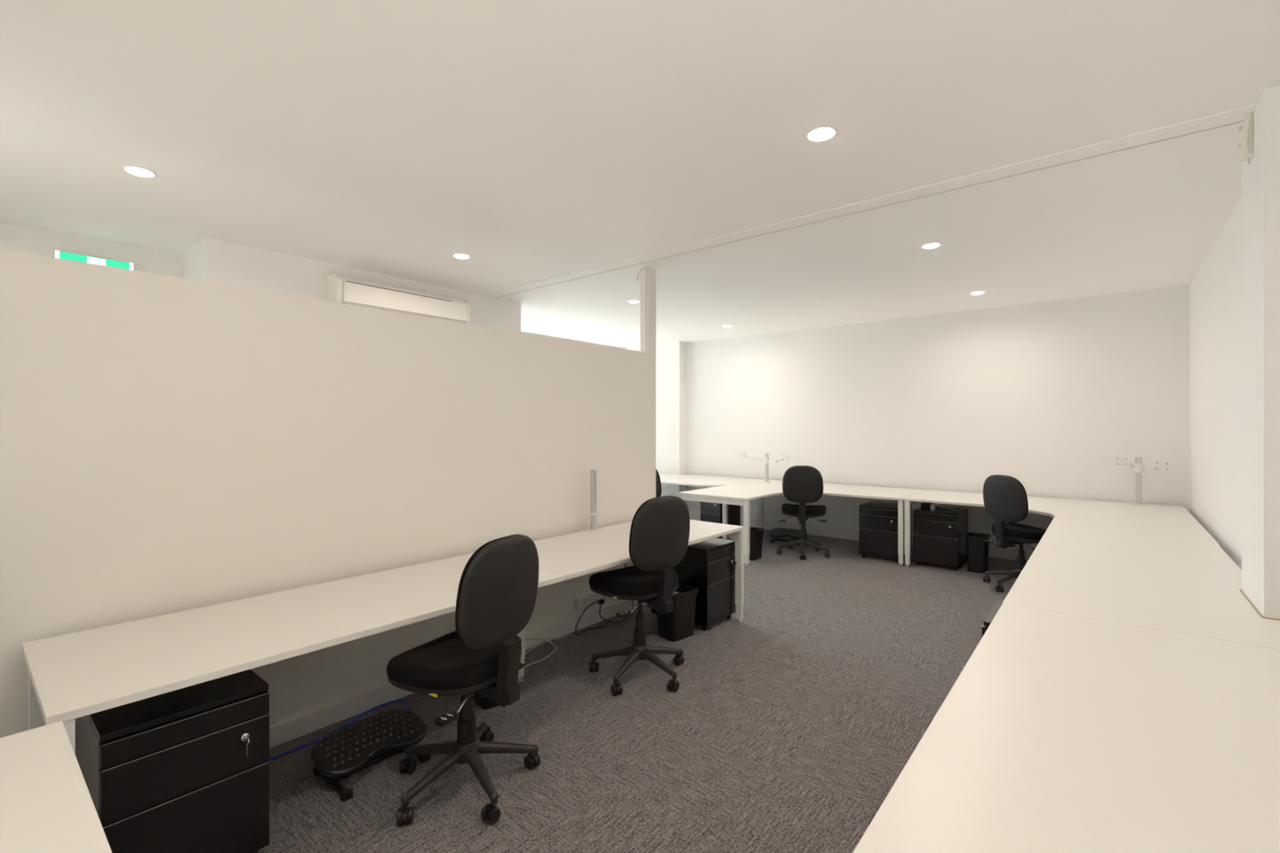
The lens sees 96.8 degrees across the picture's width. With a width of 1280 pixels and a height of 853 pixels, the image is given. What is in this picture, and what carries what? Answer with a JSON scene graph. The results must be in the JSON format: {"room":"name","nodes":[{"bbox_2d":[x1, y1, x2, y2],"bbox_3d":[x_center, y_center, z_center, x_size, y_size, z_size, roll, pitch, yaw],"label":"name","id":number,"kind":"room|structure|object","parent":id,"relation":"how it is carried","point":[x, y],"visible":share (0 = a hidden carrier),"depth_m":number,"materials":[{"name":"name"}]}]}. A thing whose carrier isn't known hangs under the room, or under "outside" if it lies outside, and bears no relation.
{"room":"open-plan office","nodes":[
{"label":"open-plan office","id":0,"kind":"room"},
{"bbox_2d":[0,222,181,277],"bbox_3d":[-4.751,0.070,4.062,1.100,2.860,2.120,0,0,40],"label":"wall","id":1,"kind":"structure","parent":0,"point":[12,237],"depth_m":4.10,"materials":[{"name":"white paint"}]},
{"bbox_2d":[53,250,133,270],"bbox_3d":[-3.946,-1.120,4.118,0.072,0.210,0.410,0,0,40],"label":"exit sign","id":2,"kind":"object","parent":1,"relation":"attached to","point":[57,254],"visible":0.33,"depth_m":4.08,"materials":[{"name":"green plastic"}]},
{"bbox_2d":[0,248,656,748],"bbox_3d":[-1.435,0.435,3.090,0.114,2.130,4.840,0,0,40],"label":"wall","id":3,"kind":"structure","parent":0,"point":[169,444],"depth_m":2.69,"materials":[{"name":"white paint"}]},
{"bbox_2d":[574,592,613,610],"bbox_3d":[-0.325,1.308,4.333,0.043,0.084,0.430,0,0,40],"label":"power outlet","id":4,"kind":"object","parent":3,"relation":"attached to","point":[583,602],"visible":0.59,"depth_m":4.22,"materials":[{"name":"white plastic"}]},
{"bbox_2d":[602,595,619,605],"bbox_3d":[-0.189,1.329,4.400,0.082,0.106,0.208,0,0,40],"label":"plug","id":5,"kind":"object","parent":4,"relation":"attached to","point":[604,597],"visible":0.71,"depth_m":4.33,"materials":[{"name":"white plastic"}]},
{"bbox_2d":[640,266,656,353],"bbox_3d":[0.071,-0.995,4.912,0.087,0.730,0.112,0,0,40],"label":"trim","id":6,"kind":"structure","parent":3,"relation":"attached to","point":[651,273],"depth_m":4.88,"materials":[{"name":"white paint"}]},
{"bbox_2d":[181,237,520,332],"bbox_3d":[-2.906,0.070,5.749,1.800,2.860,2.830,0,0,40],"label":"wall","id":7,"kind":"structure","parent":0,"point":[213,260],"depth_m":4.50,"materials":[{"name":"white paint"}]},
{"bbox_2d":[326,274,471,324],"bbox_3d":[-2.116,-1.089,5.117,0.222,0.310,1.250,0,0,40],"label":"air conditioner","id":8,"kind":"object","parent":7,"relation":"attached to","point":[340,289],"visible":0.75,"depth_m":4.94,"materials":[{"name":"white plastic"}]},
{"bbox_2d":[520,331,622,348],"bbox_3d":[-1.502,0.070,8.629,0.300,2.860,3.400,0,0,40],"label":"wall","id":9,"kind":"structure","parent":0,"point":[521,331],"depth_m":8.86,"materials":[{"name":"white paint"}]},
{"bbox_2d":[0,0,1279,347],"bbox_3d":[-0.121,-1.460,4.410,7.800,0.200,9.150,0,0,40],"label":"ceiling","id":10,"kind":"structure","parent":0,"point":[531,140],"depth_m":2.68,"materials":[{"name":"white paint"}]},
{"bbox_2d":[122,164,156,177],"bbox_3d":[-2.663,-1.352,3.027,0.136,0.016,0.136,0,0,40],"label":"recessed light","id":11,"kind":"object","parent":10,"relation":"in","point":[138,171],"visible":1,"depth_m":3.00,"materials":[{"name":"beige"}]},
{"bbox_2d":[452,253,470,258],"bbox_3d":[-1.422,-1.352,4.531,0.136,0.016,0.136,0,0,40],"label":"recessed light","id":12,"kind":"object","parent":10,"relation":"in","point":[460,255],"visible":1,"depth_m":4.50,"materials":[{"name":"beige"}]},
{"bbox_2d":[454,253,468,258],"bbox_3d":[-1.422,-1.351,4.531,0.110,0.016,0.110,0,0,40],"label":"diffuser","id":13,"kind":"object","parent":12,"relation":"attached to","point":[457,255],"depth_m":4.50,"materials":[{"name":"beige plastic"}]},
{"bbox_2d":[627,299,639,303],"bbox_3d":[-0.066,-1.352,6.174,0.136,0.016,0.136,0,0,40],"label":"recessed light","id":14,"kind":"object","parent":10,"relation":"in","point":[633,301],"visible":0.98,"depth_m":6.14,"materials":[{"name":"beige"}]},
{"bbox_2d":[628,300,639,303],"bbox_3d":[-0.066,-1.351,6.174,0.110,0.016,0.110,0,0,40],"label":"diffuser","id":15,"kind":"object","parent":14,"relation":"attached to","point":[630,301],"depth_m":6.14,"materials":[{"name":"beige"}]},
{"bbox_2d":[637,266,646,352],"bbox_3d":[0.015,-0.996,4.874,0.098,0.728,0.014,0,0,35],"label":"cable","id":16,"kind":"object","parent":10,"relation":"hanging from","point":[645,267],"visible":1,"depth_m":4.85,"materials":[{"name":"white plastic"}]},
{"bbox_2d":[805,125,836,141],"bbox_3d":[0.841,-1.352,2.638,0.136,0.016,0.136,0,0,40],"label":"recessed light","id":17,"kind":"object","parent":10,"relation":"in","point":[821,133],"visible":1,"depth_m":2.62,"materials":[{"name":"beige"}]},
{"bbox_2d":[808,127,833,140],"bbox_3d":[0.841,-1.351,2.638,0.110,0.016,0.110,0,0,40],"label":"diffuser","id":18,"kind":"object","parent":17,"relation":"attached to","point":[816,133],"depth_m":2.62,"materials":[{"name":"beige plastic"}]},
{"bbox_2d":[482,103,1257,298],"bbox_3d":[0.532,-1.351,4.196,5.480,0.018,0.151,0,0,40],"label":"trim","id":19,"kind":"structure","parent":10,"relation":"attached to","point":[1236,116],"depth_m":3.21,"materials":[{"name":"white paint"}]},
{"bbox_2d":[920,242,941,248],"bbox_3d":[2.184,-1.352,4.265,0.136,0.016,0.136,0,0,40],"label":"recessed light","id":20,"kind":"object","parent":10,"relation":"in","point":[931,245],"visible":1,"depth_m":4.24,"materials":[{"name":"beige"}]},
{"bbox_2d":[969,290,985,294],"bbox_3d":[3.425,-1.352,5.769,0.136,0.016,0.136,0,0,40],"label":"recessed light","id":21,"kind":"object","parent":10,"relation":"in","point":[979,292],"visible":1,"depth_m":5.74,"materials":[{"name":"beige"}]},
{"bbox_2d":[971,291,983,294],"bbox_3d":[3.425,-1.351,5.769,0.110,0.016,0.110,0,0,40],"label":"diffuser","id":22,"kind":"object","parent":21,"relation":"attached to","point":[974,292],"depth_m":5.75,"materials":[{"name":"beige plastic"}]},
{"bbox_2d":[257,519,1026,852],"bbox_3d":[-0.121,1.600,4.410,7.800,0.200,9.150,0,0,40],"label":"floor","id":23,"kind":"structure","parent":0,"point":[788,727],"depth_m":2.76,"materials":[{"name":"grey carpet"}]},
{"bbox_2d":[0,720,111,852],"bbox_3d":[-1.093,1.135,0.621,1.753,0.730,0.806,0,0,40],"label":"office desk","id":24,"kind":"object","parent":23,"relation":"on","point":[46,805],"visible":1,"depth_m":1.17,"materials":[{"name":"white laminate"}]},
{"bbox_2d":[75,669,269,852],"bbox_3d":[-1.605,1.198,1.958,0.561,0.605,0.430,0,0,40],"label":"drawer pedestal","id":25,"kind":"object","parent":23,"relation":"on","point":[186,770],"visible":0.8,"depth_m":1.81,"materials":[{"name":"black metal"}]},
{"bbox_2d":[21,553,566,754],"bbox_3d":[-1.291,1.135,2.484,0.817,0.730,1.868,0,0,40],"label":"office desk","id":26,"kind":"object","parent":23,"relation":"on","point":[72,676],"visible":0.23,"depth_m":2.06,"materials":[{"name":"white laminate"}]},
{"bbox_2d":[268,699,408,760],"bbox_3d":[-1.509,1.494,2.655,0.313,0.010,0.975,0,0,40],"label":"cable","id":27,"kind":"object","parent":23,"relation":"on","point":[396,700],"visible":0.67,"depth_m":2.83,"materials":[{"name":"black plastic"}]},
{"bbox_2d":[309,708,430,802],"bbox_3d":[-1.178,1.422,2.509,0.301,0.155,0.464,0,0,40],"label":"footrest","id":28,"kind":"object","parent":23,"relation":"on","point":[348,750],"visible":1,"depth_m":2.49,"materials":[{"name":"black plastic"}]},
{"bbox_2d":[386,534,540,826],"bbox_3d":[-0.748,0.973,2.388,0.594,1.054,0.625,0,0,28],"label":"chair","id":29,"kind":"object","parent":23,"relation":"on","point":[498,587],"visible":1,"depth_m":2.26,"materials":[{"name":"black fabric"}]},
{"bbox_2d":[454,534,519,644],"bbox_3d":[-0.567,0.658,2.311,0.072,0.424,0.449,0,0,28],"label":"backrest","id":30,"kind":"object","parent":29,"relation":"on","point":[482,617],"depth_m":2.16,"materials":[{"name":"black fabric"}]},
{"bbox_2d":[473,635,521,709],"bbox_3d":[-0.796,1.335,3.120,0.247,0.330,0.198,0,0,-40],"label":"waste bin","id":31,"kind":"object","parent":23,"relation":"on","point":[485,704],"visible":0.11,"depth_m":3.02,"materials":[{"name":"black plastic"}]},
{"bbox_2d":[524,634,570,668],"bbox_3d":[-0.681,1.447,3.768,0.217,0.105,0.720,0,0,23],"label":"lead","id":32,"kind":"object","parent":23,"relation":"on","point":[543,640],"visible":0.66,"depth_m":3.81,"materials":[{"name":"white plastic"}]},
{"bbox_2d":[574,600,606,635],"bbox_3d":[-0.370,1.397,4.176,0.281,0.204,0.054,0,0,-42],"label":"cable","id":33,"kind":"object","parent":23,"relation":"on","point":[596,601],"visible":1,"depth_m":4.14,"materials":[{"name":"black plastic"}]},
{"bbox_2d":[598,599,604,604],"bbox_3d":[-0.291,1.320,4.282,0.030,0.030,0.035,0,0,40],"label":"adapter","id":34,"kind":"object","parent":33,"relation":"attached to","point":[602,601],"visible":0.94,"depth_m":4.27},
{"bbox_2d":[516,520,744,681],"bbox_3d":[-0.103,1.135,3.923,0.817,0.730,1.860,0,0,40],"label":"office desk","id":35,"kind":"object","parent":23,"relation":"on","point":[573,555],"visible":0.46,"depth_m":3.75,"materials":[{"name":"white laminate"}]},
{"bbox_2d":[585,469,601,532],"bbox_3d":[-0.342,0.545,4.198,0.065,0.450,0.110,0,0,40],"label":"pole","id":36,"kind":"object","parent":35,"relation":"on","point":[593,513],"visible":1,"depth_m":4.18,"materials":[{"name":"metal"}]},
{"bbox_2d":[599,563,633,622],"bbox_3d":[-0.174,1.142,4.332,0.090,0.684,0.309,0,0,40],"label":"power cable","id":37,"kind":"object","parent":35,"relation":"hanging from","point":[624,563],"visible":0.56,"depth_m":4.28,"materials":[{"name":"black plastic"}]},
{"bbox_2d":[588,495,689,695],"bbox_3d":[0.013,0.952,3.433,0.607,1.096,0.604,0,0,-41],"label":"chair","id":38,"kind":"object","parent":23,"relation":"on","point":[660,530],"visible":1,"depth_m":3.27,"materials":[{"name":"black fabric"}]},
{"bbox_2d":[628,495,673,567],"bbox_3d":[0.121,0.616,3.308,0.449,0.424,0.072,0,0,-41],"label":"backrest","id":39,"kind":"object","parent":38,"relation":"on","point":[648,546],"depth_m":3.19,"materials":[{"name":"black fabric"}]},
{"bbox_2d":[656,469,661,497],"bbox_3d":[0.264,0.978,6.875,0.602,1.044,0.611,0,0,-36],"label":"chair","id":40,"kind":"object","parent":23,"relation":"on","point":[658,478],"visible":0.02,"depth_m":6.60,"materials":[{"name":"grey fabric"}]},
{"bbox_2d":[656,583,697,641],"bbox_3d":[0.259,1.335,4.084,0.277,0.330,0.218,0,0,-42],"label":"waste bin","id":41,"kind":"object","parent":23,"relation":"on","point":[676,625],"visible":0.67,"depth_m":4.01,"materials":[{"name":"black plastic"}]},
{"bbox_2d":[651,537,736,631],"bbox_3d":[0.437,1.198,4.436,0.561,0.605,0.420,0,0,40],"label":"drawer pedestal","id":42,"kind":"object","parent":23,"relation":"on","point":[708,566],"visible":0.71,"depth_m":4.22,"materials":[{"name":"black metal"}]},
{"bbox_2d":[658,473,762,539],"bbox_3d":[0.430,1.135,8.604,2.512,0.730,1.280,0,0,40],"label":"desk","id":43,"kind":"object","parent":23,"relation":"on","point":[691,480],"visible":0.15,"depth_m":8.13,"materials":[{"name":"white laminate"}]},
{"bbox_2d":[700,501,740,538],"bbox_3d":[1.102,1.198,7.810,0.320,0.605,0.529,0,0,40],"label":"drawer pedestal","id":44,"kind":"object","parent":23,"relation":"on","point":[709,512],"visible":0.31,"depth_m":7.66,"materials":[{"name":"black metal"}]},
{"bbox_2d":[749,527,764,560],"bbox_3d":[1.269,1.335,6.472,0.208,0.330,0.267,0,0,40],"label":"waste bin","id":45,"kind":"object","parent":23,"relation":"on","point":[756,535],"visible":0.66,"depth_m":6.38,"materials":[{"name":"black plastic"}]},
{"bbox_2d":[768,528,800,546],"bbox_3d":[1.910,1.422,7.368,0.464,0.155,0.301,0,0,28],"label":"footrest","id":46,"kind":"object","parent":23,"relation":"on","point":[777,533],"visible":0.84,"depth_m":7.37,"materials":[{"name":"black plastic"}]},
{"bbox_2d":[678,479,927,566],"bbox_3d":[1.973,1.135,6.782,2.181,0.730,2.135,0,0,40],"label":"desk","id":47,"kind":"object","parent":23,"relation":"on","point":[737,494],"visible":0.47,"depth_m":6.55,"materials":[{"name":"white laminate"}]},
{"bbox_2d":[740,451,788,483],"bbox_3d":[1.722,0.562,7.814,0.720,0.415,0.102,0,0,40],"label":"pole","id":48,"kind":"object","parent":47,"relation":"on","point":[784,457],"visible":1,"depth_m":7.80,"materials":[{"name":"metal"}]},
{"bbox_2d":[740,451,746,457],"bbox_3d":[1.471,0.393,8.005,0.090,0.075,0.051,0,0,40],"label":"mounting bracket","id":49,"kind":"object","parent":48,"relation":"on","point":[743,454],"depth_m":7.99,"materials":[{"name":"white metal"}]},
{"bbox_2d":[782,454,788,460],"bbox_3d":[1.957,0.414,7.604,0.090,0.075,0.051,0,0,40],"label":"mounting bracket","id":50,"kind":"object","parent":48,"relation":"on","point":[784,457],"depth_m":7.59,"materials":[{"name":"white metal"}]},
{"bbox_2d":[776,465,830,559],"bbox_3d":[1.908,0.973,6.654,0.597,1.054,0.612,0,0,18],"label":"chair","id":51,"kind":"object","parent":23,"relation":"on","point":[801,484],"visible":1,"depth_m":6.48,"materials":[{"name":"grey fabric"}]},
{"bbox_2d":[858,500,911,562],"bbox_3d":[2.812,1.198,6.527,0.430,0.605,0.561,0,0,40],"label":"drawer pedestal","id":52,"kind":"object","parent":23,"relation":"on","point":[877,520],"visible":0.77,"depth_m":6.36,"materials":[{"name":"black metal"}]},
{"bbox_2d":[913,505,968,570],"bbox_3d":[3.272,1.198,6.188,0.430,0.605,0.529,0,0,40],"label":"drawer pedestal","id":53,"kind":"object","parent":23,"relation":"on","point":[939,533],"visible":0.98,"depth_m":6.00,"materials":[{"name":"black metal"}]},
{"bbox_2d":[920,502,940,508],"bbox_3d":[3.212,0.873,6.270,0.175,0.045,0.162,0,0,40],"label":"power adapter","id":54,"kind":"object","parent":53,"relation":"on","point":[927,505],"visible":0.71,"depth_m":6.23,"materials":[{"name":"black plastic"}]},
{"bbox_2d":[930,503,935,509],"bbox_3d":[3.162,0.868,6.142,0.045,0.055,0.035,0,0,40],"label":"junction box","id":55,"kind":"object","parent":53,"relation":"on","point":[932,506],"visible":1,"depth_m":6.13,"materials":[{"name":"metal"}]},
{"bbox_2d":[964,532,990,573],"bbox_3d":[3.514,1.315,5.917,0.208,0.370,0.267,0,0,38],"label":"waste bin","id":56,"kind":"object","parent":23,"relation":"on","point":[977,549],"visible":0.96,"depth_m":5.83,"materials":[{"name":"black plastic"}]},
{"bbox_2d":[982,600,1003,637],"bbox_3d":[1.907,1.198,2.620,0.529,0.605,0.430,0,0,40],"label":"drawer pedestal","id":57,"kind":"object","parent":23,"relation":"on","point":[996,607],"visible":0.06,"depth_m":2.69,"materials":[{"name":"black metal"}]},
{"bbox_2d":[982,475,1046,592],"bbox_3d":[3.511,0.973,5.251,0.608,1.054,0.595,0,0,-14],"label":"chair","id":58,"kind":"object","parent":23,"relation":"on","point":[1005,498],"visible":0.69,"depth_m":5.18,"materials":[{"name":"grey fabric"}]},
{"bbox_2d":[1003,475,1028,521],"bbox_3d":[3.349,0.658,5.224,0.072,0.424,0.449,0,0,-14],"label":"backrest","id":59,"kind":"object","parent":58,"relation":"on","point":[1015,506],"depth_m":5.08,"materials":[{"name":"black fabric"}]},
{"bbox_2d":[903,489,1220,566],"bbox_3d":[3.637,1.135,5.305,2.254,0.730,2.307,0,0,40],"label":"desk","id":60,"kind":"object","parent":23,"relation":"on","point":[1168,522],"visible":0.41,"depth_m":4.97,"materials":[{"name":"white laminate"}]},
{"bbox_2d":[1115,457,1168,506],"bbox_3d":[4.899,0.535,5.556,0.385,0.470,0.102,0,0,40],"label":"pole","id":61,"kind":"object","parent":60,"relation":"on","point":[1138,465],"visible":1,"depth_m":5.56,"materials":[{"name":"metal"}]},
{"bbox_2d":[1115,457,1127,465],"bbox_3d":[4.777,0.347,5.640,0.090,0.075,0.051,0,0,40],"label":"mounting bracket","id":62,"kind":"object","parent":61,"relation":"on","point":[1119,461],"depth_m":5.62,"materials":[{"name":"white metal"}]},
{"bbox_2d":[1155,462,1168,470],"bbox_3d":[5.004,0.380,5.452,0.090,0.075,0.051,0,0,40],"label":"mounting bracket","id":63,"kind":"object","parent":61,"relation":"on","point":[1159,465],"depth_m":5.43,"materials":[{"name":"white metal"}]},
{"bbox_2d":[853,603,1279,852],"bbox_3d":[0.803,1.135,0.827,0.903,0.730,3.538,0,0,40],"label":"office desk","id":64,"kind":"object","parent":23,"relation":"on","point":[1059,732],"visible":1,"depth_m":1.35,"materials":[{"name":"white laminate"}]},
{"bbox_2d":[1002,528,1279,649],"bbox_3d":[2.674,1.135,3.092,0.909,0.730,2.331,0,0,40],"label":"office desk","id":65,"kind":"object","parent":23,"relation":"on","point":[1181,587],"visible":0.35,"depth_m":2.75,"materials":[{"name":"white laminate"}]},
{"bbox_2d":[622,341,686,503],"bbox_3d":[0.226,0.070,9.537,1.210,2.860,0.200,0,0,40],"label":"wall pier","id":66,"kind":"object","parent":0,"point":[671,357],"visible":0.43,"depth_m":9.20,"materials":[{"name":"white paint"}]},
{"bbox_2d":[686,285,1190,551],"bbox_3d":[2.695,0.070,7.824,7.800,2.860,0.300,0,0,40],"label":"wall","id":67,"kind":"structure","parent":0,"point":[1047,397],"depth_m":6.72,"materials":[{"name":"white paint"}]},
{"bbox_2d":[688,511,1033,561],"bbox_3d":[3.024,1.438,7.349,5.890,0.125,0.014,0,0,40],"label":"baseboard","id":68,"kind":"structure","parent":67,"relation":"attached to","point":[993,552],"depth_m":7.70,"materials":[{"name":"white paint"}]},
{"bbox_2d":[1190,195,1241,569],"bbox_3d":[2.638,0.070,1.940,0.400,2.860,8.850,0,0,40],"label":"wall","id":69,"kind":"structure","parent":0,"point":[1215,289],"depth_m":4.08,"materials":[{"name":"white paint"}]},
{"bbox_2d":[1239,588,1279,620],"bbox_3d":[2.715,0.769,2.446,0.126,0.006,0.516,0,0,40],"label":"trim","id":70,"kind":"structure","parent":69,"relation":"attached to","point":[1240,589],"depth_m":2.39,"materials":[{"name":"white wood"}]},
{"bbox_2d":[1241,84,1279,618],"bbox_3d":[2.717,0.070,2.445,0.120,2.860,0.500,0,0,40],"label":"wall pier","id":71,"kind":"object","parent":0,"point":[1260,178],"visible":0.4,"depth_m":2.32,"materials":[{"name":"white paint"}]},
{"bbox_2d":[1239,112,1253,164],"bbox_3d":[2.646,-1.269,2.483,0.038,0.251,0.062,0,0,40],"label":"wall sensor","id":72,"kind":"object","parent":71,"relation":"attached to","point":[1246,144],"visible":0.95,"depth_m":2.46,"materials":[{"name":"white plastic"}]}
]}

